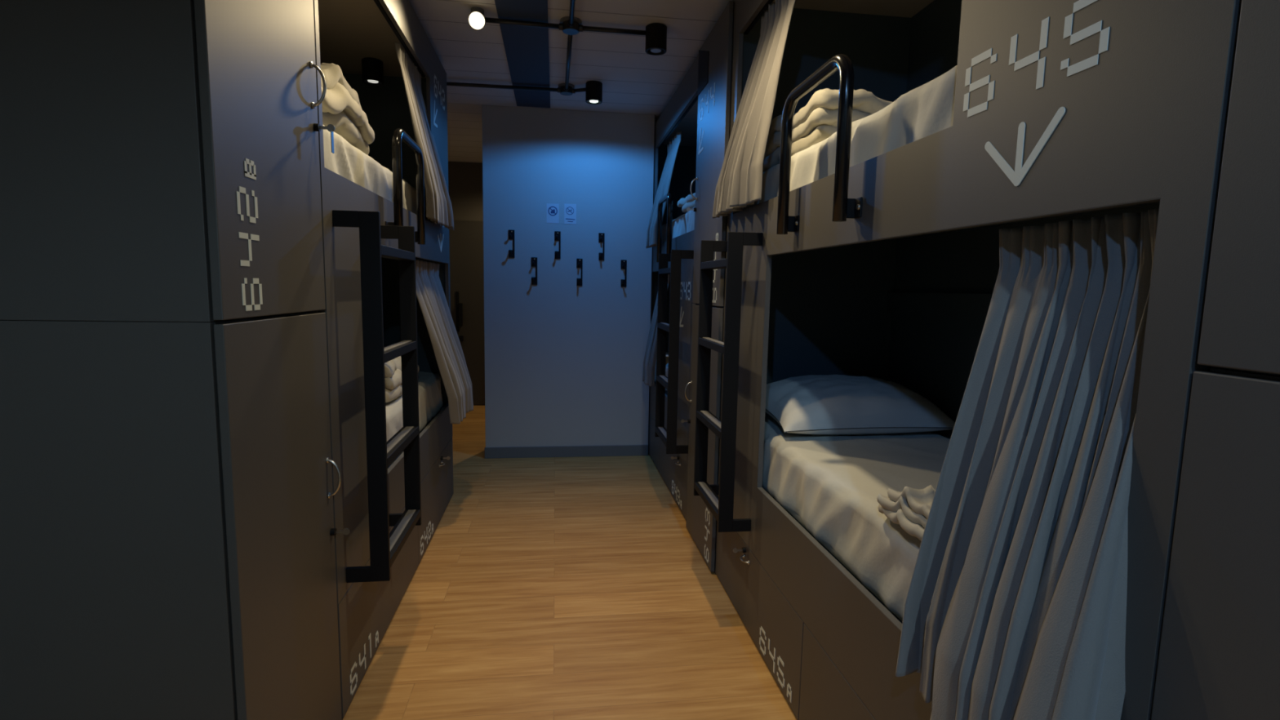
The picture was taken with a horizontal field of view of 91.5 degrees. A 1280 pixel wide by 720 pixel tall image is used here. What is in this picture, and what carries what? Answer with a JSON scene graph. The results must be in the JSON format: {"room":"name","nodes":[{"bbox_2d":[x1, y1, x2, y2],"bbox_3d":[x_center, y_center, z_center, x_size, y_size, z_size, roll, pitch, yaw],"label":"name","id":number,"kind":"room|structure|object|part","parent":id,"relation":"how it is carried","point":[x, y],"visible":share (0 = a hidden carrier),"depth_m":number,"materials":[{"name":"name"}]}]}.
{"room":"dormitory","nodes":[
{"label":"dormitory","id":0,"kind":"room"},
{"bbox_2d":[448,160,483,221],"bbox_3d":[-0.930,-0.791,6.816,5.200,2.560,0.150,0,7,-8],"label":"wall","id":1,"kind":"structure","parent":0,"point":[464,178],"depth_m":6.50,"materials":[{"name":"brown"}]},
{"bbox_2d":[448,220,484,404],"bbox_3d":[-1.745,-0.484,6.611,0.830,1.954,0.103,0,7,-8],"label":"door","id":2,"kind":"structure","parent":1,"relation":"in","point":[466,239],"depth_m":6.58,"materials":[{"name":"brown wood"}]},
{"bbox_3d":[-1.906,-0.458,6.568,0.070,0.520,0.055,0,7,-8],"label":"handle","id":3,"kind":"part","parent":2,"relation":"part of","materials":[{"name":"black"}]},
{"bbox_2d":[481,105,654,447],"bbox_3d":[-0.548,-0.547,4.780,1.237,2.560,0.300,0,7,-8],"label":"wall","id":4,"kind":"structure","parent":0,"point":[564,359],"depth_m":4.62,"materials":[{"name":"grey paint"}]},
{"bbox_2d":[508,229,515,257],"bbox_3d":[-0.931,-0.843,4.507,0.044,0.200,0.063,0,7,-8],"label":"wall hook","id":5,"kind":"object","parent":4,"relation":"attached to","point":[511,233],"visible":1,"depth_m":4.53,"materials":[{"name":"black metal"}]},
{"bbox_2d":[531,257,537,284],"bbox_3d":[-0.773,-0.650,4.551,0.044,0.200,0.063,0,7,-8],"label":"wall hook","id":6,"kind":"object","parent":4,"relation":"attached to","point":[534,260],"visible":1,"depth_m":4.57,"materials":[{"name":"black metal"}]},
{"bbox_2d":[546,203,559,223],"bbox_3d":[-0.637,-1.071,4.551,0.089,0.140,0.002,0,7,-8],"label":"notice sign","id":7,"kind":"object","parent":4,"relation":"attached to","point":[553,209],"visible":1,"depth_m":4.55,"materials":[{"name":"grey paper"}]},
{"bbox_2d":[554,231,560,258],"bbox_3d":[-0.602,-0.842,4.552,0.044,0.200,0.063,0,7,-8],"label":"wall hook","id":8,"kind":"object","parent":4,"relation":"attached to","point":[557,233],"visible":1,"depth_m":4.57,"materials":[{"name":"black metal"}]},
{"bbox_2d":[484,444,648,458],"bbox_3d":[-0.552,0.701,4.768,1.243,0.084,0.012,0,7,-8],"label":"baseboard","id":9,"kind":"structure","parent":4,"relation":"attached to","point":[618,450],"depth_m":4.76,"materials":[{"name":"grey"}]},
{"bbox_2d":[564,203,576,224],"bbox_3d":[-0.511,-1.071,4.568,0.087,0.146,0.002,0,7,-8],"label":"notice sign","id":10,"kind":"object","parent":4,"relation":"attached to","point":[570,210],"visible":1,"depth_m":4.57,"materials":[{"name":"grey paper"}]},
{"bbox_2d":[576,258,582,285],"bbox_3d":[-0.445,-0.649,4.596,0.044,0.200,0.063,0,7,-8],"label":"wall hook","id":11,"kind":"object","parent":4,"relation":"attached to","point":[579,261],"visible":1,"depth_m":4.62,"materials":[{"name":"black metal"}]},
{"bbox_2d":[598,232,604,260],"bbox_3d":[-0.282,-0.838,4.596,0.044,0.200,0.063,0,7,-8],"label":"wall hook","id":12,"kind":"object","parent":4,"relation":"attached to","point":[601,235],"visible":1,"depth_m":4.62,"materials":[{"name":"black metal"}]},
{"bbox_2d":[620,259,626,286],"bbox_3d":[-0.119,-0.646,4.641,0.044,0.200,0.063,0,7,-8],"label":"wall hook","id":13,"kind":"object","parent":4,"relation":"attached to","point":[624,262],"visible":1,"depth_m":4.66,"materials":[{"name":"black metal"}]},
{"bbox_2d":[342,404,797,719],"bbox_3d":[-0.320,1.058,2.318,5.200,0.050,9.600,0,7,-8],"label":"floor","id":14,"kind":"structure","parent":0,"point":[544,588],"depth_m":2.49,"materials":[{"name":"brown wood"}]},
{"bbox_2d":[0,0,350,719],"bbox_3d":[-1.183,-0.133,1.386,0.830,2.500,0.540,0,7,-8],"label":"locker","id":15,"kind":"object","parent":14,"relation":"on","point":[167,531],"visible":1,"depth_m":1.19,"materials":[{"name":"laminate"}]},
{"bbox_3d":[-0.820,-0.730,1.364,0.018,1.256,0.534,0,7,-8],"label":"door","id":16,"kind":"part","parent":15,"relation":"part of","materials":[{"name":"laminate"}]},
{"bbox_3d":[-0.842,0.499,1.508,0.018,1.204,0.534,0,7,-8],"label":"door","id":17,"kind":"part","parent":15,"relation":"part of","materials":[{"name":"laminate"}]},
{"bbox_3d":[-0.825,-0.705,1.600,0.036,0.116,0.016,0,7,-8],"label":"handle","id":18,"kind":"part","parent":15,"relation":"part of","materials":[{"name":"silver metal"}]},
{"bbox_3d":[-0.844,0.326,1.720,0.036,0.116,0.016,0,7,-8],"label":"handle","id":19,"kind":"part","parent":15,"relation":"part of","materials":[{"name":"silver metal"}]},
{"bbox_2d":[313,0,453,718],"bbox_3d":[-1.321,-0.285,2.669,0.905,2.500,2.050,0,7,-8],"label":"bunk bed","id":20,"kind":"object","parent":14,"relation":"on","point":[393,495],"visible":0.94,"depth_m":2.21,"materials":[{"name":"laminate"}]},
{"bbox_3d":[-1.363,-1.496,2.519,0.750,0.018,2.014,0,7,-8],"label":"panel","id":21,"kind":"part","parent":20,"relation":"part of","materials":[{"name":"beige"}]},
{"bbox_2d":[361,57,383,85],"bbox_3d":[-1.409,-1.521,3.285,0.104,0.110,0.104,0,7,-8],"label":"ceiling spotlight","id":22,"kind":"object","parent":20,"relation":"attached to","point":[372,70],"visible":1,"depth_m":3.25,"materials":[{"name":"black metal"}]},
{"bbox_2d":[322,124,429,221],"bbox_3d":[-1.374,-0.701,2.610,0.706,0.208,1.970,0,7,-8],"label":"mattress","id":23,"kind":"object","parent":20,"relation":"on","point":[347,161],"visible":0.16,"depth_m":2.16,"materials":[{"name":"fabric"}]},
{"bbox_2d":[320,62,374,155],"bbox_3d":[-1.161,-0.855,2.059,0.393,0.262,0.622,1,7,-3],"label":"folded blanket","id":24,"kind":"object","parent":23,"relation":"on","point":[341,106],"visible":0.23,"depth_m":2.08,"materials":[{"name":"white fabric"}]},
{"bbox_3d":[-0.957,0.828,2.343,0.018,0.358,1.042,0,7,-8],"label":"drawer","id":25,"kind":"part","parent":20,"relation":"part of","materials":[{"name":"laminate"}]},
{"bbox_3d":[-1.528,-0.404,3.659,0.762,2.500,0.018,0,7,-8],"label":"panel","id":26,"kind":"part","parent":20,"relation":"part of","materials":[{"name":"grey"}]},
{"bbox_3d":[-0.927,-0.686,2.510,0.033,0.408,0.433,0,7,-8],"label":"grab rail","id":27,"kind":"part","parent":20,"relation":"part of","materials":[{"name":"black metal"}]},
{"bbox_2d":[385,371,443,441],"bbox_3d":[-1.393,0.297,2.726,0.706,0.238,1.970,0,7,-8],"label":"mattress","id":28,"kind":"object","parent":20,"relation":"on","point":[430,398],"visible":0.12,"depth_m":3.21,"materials":[{"name":"fabric"}]},
{"bbox_2d":[384,355,419,402],"bbox_3d":[-1.321,0.066,2.925,0.466,0.211,0.664,0,7,-8],"label":"folded blanket","id":29,"kind":"object","parent":28,"relation":"on","point":[393,368],"visible":0.2,"depth_m":2.73,"materials":[{"name":"white fabric"}]},
{"bbox_3d":[-1.399,0.435,2.744,0.750,0.030,2.014,0,7,-8],"label":"mattress","id":30,"kind":"part","parent":20,"relation":"part of","materials":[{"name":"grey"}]},
{"bbox_2d":[395,42,453,230],"bbox_3d":[-1.028,-1.037,3.069,0.144,0.720,0.761,0,7,-8],"label":"curtain","id":31,"kind":"object","parent":20,"relation":"hanging from","point":[438,204],"visible":0.98,"depth_m":2.92,"materials":[{"name":"grey fabric"}]},
{"bbox_3d":[-1.095,0.708,3.350,0.018,0.358,0.996,0,7,-8],"label":"drawer","id":32,"kind":"part","parent":20,"relation":"part of","materials":[{"name":"laminate"}]},
{"bbox_2d":[415,259,473,424],"bbox_3d":[-1.044,-0.095,3.331,0.226,0.847,0.866,0,7,-8],"label":"curtain","id":33,"kind":"object","parent":20,"relation":"hanging from","point":[446,346],"visible":0.98,"depth_m":3.26,"materials":[{"name":"grey fabric"}]},
{"bbox_2d":[648,53,698,520],"bbox_3d":[0.482,-0.440,4.283,0.905,2.500,1.998,0,7,-8],"label":"bunk bed","id":34,"kind":"object","parent":14,"relation":"on","point":[668,437],"visible":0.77,"depth_m":3.71,"materials":[{"name":"laminate"}]},
{"bbox_3d":[0.080,0.576,4.855,0.018,0.315,0.994,0,7,-8],"label":"drawer","id":35,"kind":"part","parent":34,"relation":"part of","materials":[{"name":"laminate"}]},
{"bbox_2d":[642,274,670,386],"bbox_3d":[0.114,-0.226,4.507,0.149,0.817,0.394,0,7,-8],"label":"curtain","id":36,"kind":"object","parent":34,"relation":"hanging from","point":[650,357],"visible":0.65,"depth_m":4.50,"materials":[{"name":"grey fabric"}]},
{"bbox_2d":[654,351,668,394],"bbox_3d":[0.534,0.148,4.349,0.706,0.228,1.900,0,7,-8],"label":"mattress","id":37,"kind":"object","parent":34,"relation":"on","point":[667,353],"visible":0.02,"depth_m":4.58,"materials":[{"name":"fabric"}]},
{"bbox_2d":[645,131,681,248],"bbox_3d":[0.149,-1.161,4.348,0.178,0.734,0.491,0,7,-8],"label":"curtain","id":38,"kind":"object","parent":34,"relation":"hanging from","point":[663,188],"visible":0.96,"depth_m":4.26,"materials":[{"name":"grey fabric"}]},
{"bbox_3d":[0.155,-0.837,3.971,0.033,0.408,0.403,0,7,-8],"label":"grab rail","id":39,"kind":"part","parent":34,"relation":"part of","materials":[{"name":"black metal"}]},
{"bbox_3d":[0.420,-0.556,5.266,0.762,2.500,0.018,0,7,-8],"label":"panel","id":40,"kind":"part","parent":34,"relation":"part of","materials":[{"name":"grey wood"}]},
{"bbox_3d":[0.213,0.693,3.874,0.018,0.315,0.992,0,7,-8],"label":"drawer","id":41,"kind":"part","parent":34,"relation":"part of","materials":[{"name":"laminate"}]},
{"bbox_2d":[662,207,694,242],"bbox_3d":[0.553,-0.853,4.232,0.707,0.205,1.900,0,7,-8],"label":"mattress","id":42,"kind":"object","parent":34,"relation":"on","point":[680,225],"visible":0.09,"depth_m":3.87,"materials":[{"name":"fabric"}]},
{"bbox_2d":[677,192,695,212],"bbox_3d":[0.494,-0.927,3.647,0.458,0.100,0.611,0,7,-8],"label":"folded blanket","id":43,"kind":"object","parent":42,"relation":"on","point":[689,202],"visible":0.08,"depth_m":3.67,"materials":[{"name":"white fabric"}]},
{"bbox_3d":[0.569,-1.650,4.151,0.750,0.018,1.962,0,7,-8],"label":"panel","id":44,"kind":"part","parent":34,"relation":"part of","materials":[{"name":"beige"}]},
{"bbox_2d":[680,0,734,574],"bbox_3d":[0.681,-0.290,3.027,0.850,2.500,0.552,0,7,-8],"label":"locker","id":45,"kind":"object","parent":14,"relation":"on","point":[716,53],"visible":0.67,"depth_m":2.86,"materials":[{"name":"laminate"}]},
{"bbox_3d":[0.252,0.166,3.262,0.036,0.116,0.016,0,7,-8],"label":"handle","id":46,"kind":"part","parent":45,"relation":"part of","materials":[{"name":"silver metal"}]},
{"bbox_3d":[0.271,-0.865,3.142,0.036,0.116,0.016,0,7,-8],"label":"handle","id":47,"kind":"part","parent":45,"relation":"part of","materials":[{"name":"silver metal"}]},
{"bbox_3d":[0.306,-1.422,3.010,0.003,0.218,0.205,0,7,-8],"label":"vent plate","id":48,"kind":"part","parent":45,"relation":"part of","materials":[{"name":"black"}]},
{"bbox_3d":[0.307,0.341,3.051,0.018,1.204,0.546,0,7,-8],"label":"door","id":49,"kind":"part","parent":45,"relation":"part of","materials":[{"name":"laminate"}]},
{"bbox_3d":[0.329,-0.889,2.908,0.018,1.256,0.546,0,7,-8],"label":"door","id":50,"kind":"part","parent":45,"relation":"part of","materials":[{"name":"laminate"}]},
{"bbox_2d":[693,0,1241,719],"bbox_3d":[0.827,-0.139,1.755,0.905,2.500,2.016,0,7,-8],"label":"bunk bed","id":51,"kind":"object","parent":14,"relation":"on","point":[885,266],"visible":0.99,"depth_m":1.49,"materials":[{"name":"laminate"}]},
{"bbox_3d":[0.396,0.762,2.381,0.026,0.016,0.076,0,7,-8],"label":"handle","id":52,"kind":"part","parent":51,"relation":"part of","materials":[{"name":"silver metal"}]},
{"bbox_2d":[712,0,795,217],"bbox_3d":[0.396,-0.929,2.352,0.179,0.725,0.586,0,7,-8],"label":"curtain","id":53,"kind":"object","parent":51,"relation":"hanging from","point":[740,182],"visible":1,"depth_m":2.22,"materials":[{"name":"grey fabric"}]},
{"bbox_3d":[0.422,0.875,2.343,0.018,0.315,0.979,0,7,-8],"label":"drawer","id":54,"kind":"part","parent":51,"relation":"part of","materials":[{"name":"laminate"}]},
{"bbox_3d":[0.465,-0.566,1.693,0.033,0.408,0.423,0,7,-8],"label":"grab rail","id":55,"kind":"part","parent":51,"relation":"part of","materials":[{"name":"black metal"}]},
{"bbox_3d":[0.763,-0.256,2.748,0.762,2.500,0.018,0,7,-8],"label":"panel","id":56,"kind":"part","parent":51,"relation":"part of","materials":[{"name":"grey"}]},
{"bbox_3d":[0.878,0.581,1.848,0.750,0.030,1.980,0,7,-8],"label":"mattress","id":57,"kind":"part","parent":51,"relation":"part of","materials":[{"name":"grey fabric"}]},
{"bbox_3d":[0.557,0.993,1.353,0.018,0.315,1.025,0,7,-8],"label":"drawer","id":58,"kind":"part","parent":51,"relation":"part of","materials":[{"name":"laminate"}]},
{"bbox_2d":[742,64,957,209],"bbox_3d":[0.896,-0.547,1.714,0.707,0.194,1.940,0,7,-8],"label":"mattress","id":59,"kind":"object","parent":51,"relation":"on","point":[926,109],"visible":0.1,"depth_m":1.49,"materials":[{"name":"fabric"}]},
{"bbox_2d":[762,88,892,172],"bbox_3d":[0.650,-0.797,2.221,0.319,0.190,0.568,0,7,-8],"label":"folded blanket","id":60,"kind":"object","parent":59,"relation":"on","point":[815,122],"visible":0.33,"depth_m":1.98,"materials":[{"name":"white fabric"}]},
{"bbox_3d":[0.914,-1.349,1.623,0.750,0.018,1.980,0,7,-8],"label":"panel","id":61,"kind":"part","parent":51,"relation":"part of","materials":[{"name":"beige"}]},
{"bbox_2d":[762,413,950,622],"bbox_3d":[0.878,0.448,1.830,0.705,0.228,1.940,0,7,-8],"label":"mattress","id":62,"kind":"object","parent":51,"relation":"on","point":[831,485],"visible":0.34,"depth_m":1.84,"materials":[{"name":"fabric"}]},
{"bbox_2d":[764,374,955,435],"bbox_3d":[0.808,0.164,2.462,0.704,0.196,0.488,0,7,-8],"label":"pillow","id":63,"kind":"object","parent":62,"relation":"on","point":[811,404],"visible":0.97,"depth_m":2.29,"materials":[{"name":"grey fabric"}]},
{"bbox_2d":[876,484,935,541],"bbox_3d":[0.813,0.339,1.265,0.479,0.138,0.519,0,7,-8],"label":"folded blanket","id":64,"kind":"object","parent":62,"relation":"on","point":[909,508],"visible":0.08,"depth_m":1.35,"materials":[{"name":"white fabric"}]},
{"bbox_3d":[1.255,-0.138,1.813,0.040,2.500,1.980,0,7,-8],"label":"panel","id":65,"kind":"part","parent":51,"relation":"part of","materials":[{"name":"grey wood"}]},
{"bbox_3d":[0.897,-0.432,1.730,0.750,0.030,1.980,0,7,-8],"label":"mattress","id":66,"kind":"part","parent":51,"relation":"part of","materials":[{"name":"grey wood"}]},
{"bbox_2d":[895,208,1159,719],"bbox_3d":[0.589,0.226,0.957,0.197,0.876,0.412,0,7,-8],"label":"curtain","id":67,"kind":"object","parent":51,"relation":"hanging from","point":[1015,603],"visible":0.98,"depth_m":0.92,"materials":[{"name":"grey fabric"}]},
{"bbox_3d":[1.032,-0.022,0.781,0.762,2.500,0.018,0,7,-8],"label":"panel","id":68,"kind":"part","parent":51,"relation":"part of","materials":[{"name":"grey"}]},
{"bbox_2d":[1151,0,1279,719],"bbox_3d":[1.062,0.013,0.492,0.780,2.500,0.560,0,7,-8],"label":"locker","id":69,"kind":"object","parent":14,"relation":"on","point":[1219,658],"visible":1,"depth_m":0.67,"materials":[{"name":"laminate"}]},
{"bbox_3d":[0.673,0.643,0.515,0.018,1.204,0.557,0,7,-8],"label":"door","id":70,"kind":"part","parent":69,"relation":"part of","materials":[{"name":"laminate"}]},
{"bbox_3d":[0.696,-0.586,0.371,0.018,1.256,0.554,0,7,-8],"label":"door","id":71,"kind":"part","parent":69,"relation":"part of","materials":[{"name":"laminate"}]},
{"bbox_2d":[408,0,732,162],"bbox_3d":[-0.272,-1.539,2.015,5.200,0.060,9.600,0,7,-8],"label":"ceiling","id":72,"kind":"structure","parent":0,"point":[633,80],"depth_m":3.43,"materials":[{"name":"painted wood planks"}]},
{"bbox_2d":[467,6,485,30],"bbox_3d":[-0.750,-1.568,2.873,0.079,0.097,0.076,0,7,-8],"label":"spotlight","id":73,"kind":"object","parent":72,"relation":"attached to","point":[476,18],"visible":1,"depth_m":2.85,"materials":[{"name":"black"}]},
{"bbox_2d":[446,81,557,91],"bbox_3d":[-1.165,-1.710,3.857,1.328,0.021,0.022,0,7,-7],"label":"conduit pipe","id":74,"kind":"object","parent":72,"relation":"attached to","point":[448,83],"visible":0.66,"depth_m":3.89,"materials":[{"name":"black metal"}]},
{"bbox_2d":[484,17,559,28],"bbox_3d":[-0.547,-1.592,2.945,0.359,0.021,0.022,0,7,-10],"label":"conduit pipe","id":75,"kind":"object","parent":72,"relation":"attached to","point":[489,20],"visible":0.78,"depth_m":2.94,"materials":[{"name":"black metal"}]},
{"bbox_2d":[494,0,550,107],"bbox_3d":[-0.277,-1.376,0.931,0.232,0.012,7.030,0,7,-8],"label":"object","id":76,"kind":"structure","parent":72,"relation":"attached to","point":[526,47],"depth_m":3.31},
{"bbox_2d":[557,83,575,95],"bbox_3d":[-0.466,-1.712,3.945,0.103,0.050,0.103,6,8,37],"label":"junction box","id":77,"kind":"object","parent":72,"relation":"attached to","point":[561,88],"visible":0.97,"depth_m":3.92,"materials":[{"name":"black metal"}]},
{"bbox_3d":[-0.466,-1.731,3.943,0.104,0.012,0.104,0,7,-8],"label":"mounting plate","id":78,"kind":"part","parent":77,"relation":"part of","materials":[{"name":"grey metal"}]},
{"bbox_2d":[564,34,572,89],"bbox_3d":[-0.399,-1.650,3.464,0.022,0.021,0.900,0,7,-8],"label":"conduit pipe","id":79,"kind":"object","parent":72,"relation":"attached to","point":[570,37],"visible":0.75,"depth_m":3.40,"materials":[{"name":"black metal"}]},
{"bbox_2d":[559,16,582,35],"bbox_3d":[-0.331,-1.597,2.981,0.103,0.050,0.103,6,8,37],"label":"junction box","id":80,"kind":"object","parent":72,"relation":"attached to","point":[564,25],"visible":0.92,"depth_m":2.96,"materials":[{"name":"black metal"}]},
{"bbox_3d":[-0.331,-1.616,2.979,0.104,0.012,0.104,0,7,-8],"label":"mounting plate","id":81,"kind":"part","parent":80,"relation":"part of","materials":[{"name":"grey metal"}]},
{"bbox_2d":[568,0,575,24],"bbox_3d":[-0.260,-1.532,2.473,0.022,0.021,0.955,0,7,-8],"label":"conduit pipe","id":82,"kind":"object","parent":72,"relation":"attached to","point":[571,12],"visible":1,"depth_m":2.80,"materials":[{"name":"black metal"}]},
{"bbox_2d":[573,87,585,92],"bbox_3d":[-0.382,-1.704,3.934,0.095,0.021,0.022,4,7,20],"label":"conduit pipe","id":83,"kind":"object","parent":72,"relation":"attached to","point":[576,90],"visible":0.81,"depth_m":3.92,"materials":[{"name":"black metal"}]},
{"bbox_2d":[585,80,602,104],"bbox_3d":[-0.287,-1.669,3.888,0.104,0.114,0.104,0,7,-8],"label":"ceiling spotlight","id":84,"kind":"object","parent":72,"relation":"attached to","point":[593,89],"visible":1,"depth_m":3.85,"materials":[{"name":"black metal"}]},
{"bbox_2d":[582,25,645,35],"bbox_3d":[-0.132,-1.592,3.009,0.322,0.021,0.022,0,7,-8],"label":"conduit pipe","id":85,"kind":"object","parent":72,"relation":"attached to","point":[604,29],"visible":1,"depth_m":3.00,"materials":[{"name":"black metal"}]},
{"bbox_2d":[644,22,666,55],"bbox_3d":[0.079,-1.563,3.036,0.104,0.114,0.104,0,7,-8],"label":"ceiling spotlight","id":86,"kind":"object","parent":72,"relation":"attached to","point":[655,33],"visible":1,"depth_m":3.00,"materials":[{"name":"black metal"}]}
]}

